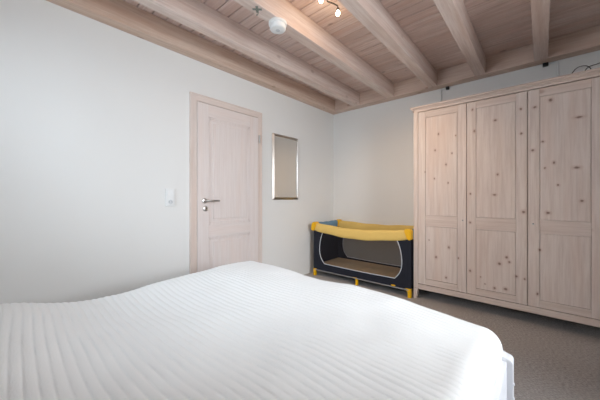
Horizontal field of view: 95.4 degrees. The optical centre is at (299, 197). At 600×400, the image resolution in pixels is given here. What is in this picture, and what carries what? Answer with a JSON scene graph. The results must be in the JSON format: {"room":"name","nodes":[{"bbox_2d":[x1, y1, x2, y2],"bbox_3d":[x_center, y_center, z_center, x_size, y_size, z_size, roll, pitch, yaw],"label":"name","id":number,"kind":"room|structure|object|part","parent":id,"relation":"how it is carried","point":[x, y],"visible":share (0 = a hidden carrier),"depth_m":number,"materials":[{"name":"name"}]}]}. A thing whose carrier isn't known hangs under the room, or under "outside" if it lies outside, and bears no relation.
{"room":"bedroom","nodes":[
{"label":"bedroom","id":0,"kind":"room"},
{"bbox_2d":[0,0,332,303],"bbox_3d":[-0.922,-0.315,2.842,0.150,2.800,4.230,0,0,42],"label":"wall","id":1,"kind":"structure","parent":0,"point":[94,115],"depth_m":2.10,"materials":[{"name":"white paint"}]},
{"bbox_2d":[165,188,174,206],"bbox_3d":[-1.162,0.000,2.446,0.015,0.160,0.082,0,0,42],"label":"light switch","id":2,"kind":"object","parent":1,"relation":"attached to","point":[169,193],"visible":1,"depth_m":2.44,"materials":[{"name":"white plastic"}]},
{"bbox_2d":[167,199,173,204],"bbox_3d":[-1.160,0.040,2.444,0.004,0.060,0.060,0,0,42],"label":"socket","id":3,"kind":"object","parent":2,"relation":"attached to","point":[169,201],"depth_m":2.44,"materials":[{"name":"grey plastic"}]},
{"bbox_2d":[46,0,337,114],"bbox_3d":[-0.826,-1.415,2.756,0.108,0.180,4.230,0,0,42],"label":"beam","id":4,"kind":"structure","parent":1,"relation":"attached to","point":[124,16],"depth_m":2.47,"materials":[{"name":"brown wood"}]},
{"bbox_2d":[189,92,261,273],"bbox_3d":[-0.781,0.043,2.939,0.232,2.085,0.882,0,0,42],"label":"door","id":5,"kind":"structure","parent":1,"relation":"in","point":[225,139],"depth_m":2.85,"materials":[{"name":"brown wood"}]},
{"bbox_3d":[-0.879,0.032,2.701,0.062,0.052,0.161,0,0,42],"label":"handle","id":6,"kind":"part","parent":5,"relation":"part of","materials":[{"name":"metal"}]},
{"bbox_3d":[-0.743,0.640,2.913,0.008,0.490,0.517,0,0,42],"label":"panel","id":7,"kind":"part","parent":5,"relation":"part of","materials":[{"name":"white wood"}]},
{"bbox_3d":[-0.743,-0.264,2.913,0.008,1.073,0.517,0,0,42],"label":"panel","id":8,"kind":"part","parent":5,"relation":"part of","materials":[{"name":"white wood"}]},
{"bbox_2d":[272,133,297,199],"bbox_3d":[-0.181,-0.386,3.546,0.022,0.828,0.477,0,0,42],"label":"wall mirror","id":9,"kind":"object","parent":1,"relation":"attached to","point":[284,148],"visible":1,"depth_m":3.52,"materials":[{"name":"silver mirror"}]},
{"bbox_2d":[123,0,599,99],"bbox_3d":[0.369,-1.535,1.698,3.600,0.060,4.530,0,0,42],"label":"ceiling","id":10,"kind":"structure","parent":0,"point":[500,26],"depth_m":2.43,"materials":[{"name":"brown wood"}]},
{"bbox_2d":[133,0,359,106],"bbox_3d":[-0.540,-1.415,2.421,0.100,0.180,4.108,0,0,42],"label":"ceiling beam","id":11,"kind":"structure","parent":10,"relation":"attached to","point":[196,15],"depth_m":2.43,"materials":[{"name":"brown wood"}]},
{"bbox_2d":[234,0,393,97],"bbox_3d":[-0.162,-1.415,2.086,0.100,0.180,4.108,0,0,42],"label":"ceiling beam","id":12,"kind":"structure","parent":10,"relation":"attached to","point":[300,27],"depth_m":2.43,"materials":[{"name":"brown wood"}]},
{"bbox_2d":[252,6,261,14],"bbox_3d":[-0.301,-1.303,1.921,0.060,0.045,0.060,0,0,42],"label":"ceiling hook","id":13,"kind":"object","parent":12,"relation":"attached to","point":[257,9],"visible":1,"depth_m":1.92,"materials":[{"name":"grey metal"}]},
{"bbox_2d":[269,17,286,33],"bbox_3d":[-0.169,-1.295,2.071,0.138,0.060,0.138,0,0,42],"label":"smoke detector","id":14,"kind":"object","parent":12,"relation":"attached to","point":[277,25],"visible":1,"depth_m":2.03,"materials":[{"name":"white plastic"}]},
{"bbox_2d":[319,0,339,15],"bbox_3d":[-0.086,-1.435,1.673,0.082,0.139,1.090,0,0,42],"label":"ceiling spotlight","id":15,"kind":"object","parent":10,"relation":"attached to","point":[320,1],"visible":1,"depth_m":2.04,"materials":[{"name":"metal"}]},
{"bbox_3d":[0.246,-1.443,2.042,0.108,0.074,0.028,0,0,-15],"label":"lamp arm","id":16,"kind":"part","parent":15,"relation":"part of"},
{"bbox_2d":[338,0,436,87],"bbox_3d":[0.231,-1.415,1.738,0.100,0.180,4.108,0,0,42],"label":"ceiling beam","id":17,"kind":"structure","parent":10,"relation":"attached to","point":[372,14],"depth_m":2.32,"materials":[{"name":"brown wood"}]},
{"bbox_2d":[433,0,485,75],"bbox_3d":[0.590,-1.415,1.420,0.100,0.180,4.108,0,0,42],"label":"ceiling beam","id":18,"kind":"structure","parent":10,"relation":"attached to","point":[454,13],"depth_m":2.23,"materials":[{"name":"brown wood"}]},
{"bbox_2d":[530,0,549,60],"bbox_3d":[0.958,-1.415,1.093,0.100,0.180,4.108,0,0,42],"label":"ceiling beam","id":19,"kind":"structure","parent":10,"relation":"attached to","point":[540,9],"depth_m":2.13,"materials":[{"name":"brown wood"}]},
{"bbox_2d":[305,270,599,399],"bbox_3d":[0.369,1.125,1.698,3.600,0.080,4.530,0,0,42],"label":"floor","id":20,"kind":"structure","parent":0,"point":[555,358],"depth_m":2.04,"materials":[{"name":"grey carpet"}]},
{"bbox_2d":[311,219,413,297],"bbox_3d":[0.886,0.712,3.604,1.378,0.747,0.660,0,0,42],"label":"cot","id":21,"kind":"object","parent":20,"relation":"on","point":[329,236],"visible":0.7,"depth_m":3.47,"materials":[{"name":"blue fabric"}]},
{"bbox_3d":[0.396,0.410,4.038,0.052,0.125,0.520,0,0,42],"label":"rail","id":22,"kind":"part","parent":21,"relation":"part of","materials":[{"name":"blue fabric"}]},
{"bbox_3d":[0.396,0.705,4.038,0.012,0.576,0.575,0,0,42],"label":"panel","id":23,"kind":"part","parent":21,"relation":"part of","materials":[{"name":"black fabric"}]},
{"bbox_3d":[0.694,0.437,3.381,1.270,0.168,0.056,0,0,42],"label":"rail","id":24,"kind":"part","parent":21,"relation":"part of","materials":[{"name":"yellow fabric"}]},
{"bbox_2d":[324,257,400,277],"bbox_3d":[0.889,0.951,3.601,1.268,0.052,0.540,0,0,42],"label":"mattress","id":25,"kind":"object","parent":21,"relation":"on","point":[383,270],"visible":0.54,"depth_m":3.61,"materials":[{"name":"beige fabric"}]},
{"bbox_3d":[1.084,0.705,3.821,1.330,0.576,0.012,0,0,42],"label":"panel","id":26,"kind":"part","parent":21,"relation":"part of","materials":[{"name":"black fabric"}]},
{"bbox_3d":[1.084,0.428,3.821,1.270,0.151,0.056,0,0,42],"label":"rail","id":27,"kind":"part","parent":21,"relation":"part of","materials":[{"name":"yellow fabric"}]},
{"bbox_3d":[1.383,0.705,3.164,0.012,0.576,0.575,0,0,42],"label":"panel","id":28,"kind":"part","parent":21,"relation":"part of","materials":[{"name":"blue fabric"}]},
{"bbox_2d":[491,351,514,399],"bbox_3d":[-0.444,0.685,1.025,1.855,0.799,2.045,0,0,42],"label":"bed","id":29,"kind":"object","parent":20,"relation":"on","point":[503,389],"visible":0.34,"depth_m":1.13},
{"bbox_3d":[0.223,0.787,0.434,0.022,0.195,1.923,0,0,42],"label":"rail","id":30,"kind":"part","parent":29,"relation":"part of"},
{"bbox_3d":[0.884,0.876,1.174,0.052,0.417,0.060,0,0,42],"label":"leg","id":31,"kind":"part","parent":29,"relation":"part of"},
{"bbox_2d":[410,67,599,326],"bbox_3d":[1.952,0.059,2.681,1.505,2.052,0.608,0,0,42],"label":"wardrobe","id":32,"kind":"object","parent":20,"relation":"on","point":[507,180],"visible":1,"depth_m":2.39,"materials":[{"name":"brown wood"}]},
{"bbox_3d":[1.262,1.029,2.957,0.046,0.112,0.046,0,0,42],"label":"leg","id":33,"kind":"part","parent":32,"relation":"part of","materials":[{"name":"brown wood"}]},
{"bbox_3d":[1.441,0.005,2.784,0.447,1.826,0.024,0,0,42],"label":"door","id":34,"kind":"part","parent":32,"relation":"part of","materials":[{"name":"brown wood"}]},
{"bbox_3d":[1.778,0.005,2.485,0.446,1.826,0.024,0,0,42],"label":"door","id":35,"kind":"part","parent":32,"relation":"part of","materials":[{"name":"brown wood"}]},
{"bbox_3d":[1.952,-0.941,2.681,1.505,0.053,0.608,0,0,42],"label":"cornice","id":36,"kind":"part","parent":32,"relation":"part of","materials":[{"name":"brown wood"}]},
{"bbox_3d":[1.777,0.951,2.484,1.353,0.053,0.022,0,0,42],"label":"rail","id":37,"kind":"part","parent":32,"relation":"part of","materials":[{"name":"brown wood"}]},
{"bbox_3d":[2.116,0.005,2.186,0.446,1.826,0.024,0,0,42],"label":"door","id":38,"kind":"part","parent":32,"relation":"part of","materials":[{"name":"brown wood"}]},
{"bbox_2d":[572,63,598,72],"bbox_3d":[2.278,-1.007,2.187,0.274,0.076,0.108,0,0,42],"label":"loose cable","id":39,"kind":"object","parent":32,"relation":"on","point":[597,63],"visible":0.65,"depth_m":2.15,"materials":[{"name":"black plastic"}]},
{"bbox_2d":[333,50,599,265],"bbox_3d":[1.821,-0.315,3.337,3.600,2.800,0.150,0,0,42],"label":"wall","id":40,"kind":"structure","parent":0,"point":[373,145],"depth_m":3.80,"materials":[{"name":"white paint"}]},
{"bbox_2d":[440,86,448,101],"bbox_3d":[1.739,-1.155,3.287,0.100,0.339,0.032,0,0,42],"label":"pipe","id":41,"kind":"object","parent":40,"relation":"attached to","point":[447,87],"visible":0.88,"depth_m":3.31,"materials":[{"name":"white plastic"}]},
{"bbox_2d":[335,25,599,112],"bbox_3d":[1.772,-1.415,3.199,3.192,0.180,0.122,0,0,42],"label":"beam","id":42,"kind":"structure","parent":40,"relation":"attached to","point":[584,41],"depth_m":2.86,"materials":[{"name":"brown wood"}]},
{"bbox_2d":[543,62,558,75],"bbox_3d":[2.445,-1.154,2.661,0.120,0.338,0.032,0,0,42],"label":"pipe","id":43,"kind":"object","parent":40,"relation":"attached to","point":[546,64],"visible":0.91,"depth_m":2.65,"materials":[{"name":"white plastic"}]},
{"bbox_3d":[-0.445,0.704,1.029,1.680,0.149,1.870,0,0,42],"label":"mattress","id":44,"kind":"object","parent":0,"visible":0},
{"bbox_2d":[0,261,502,399],"bbox_3d":[-0.427,0.612,1.061,1.801,0.303,2.038,0,0,42],"label":"quilt","id":45,"kind":"object","parent":44,"relation":"on","point":[248,330],"visible":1,"depth_m":1.00,"materials":[{"name":"white fabric"}]}
]}

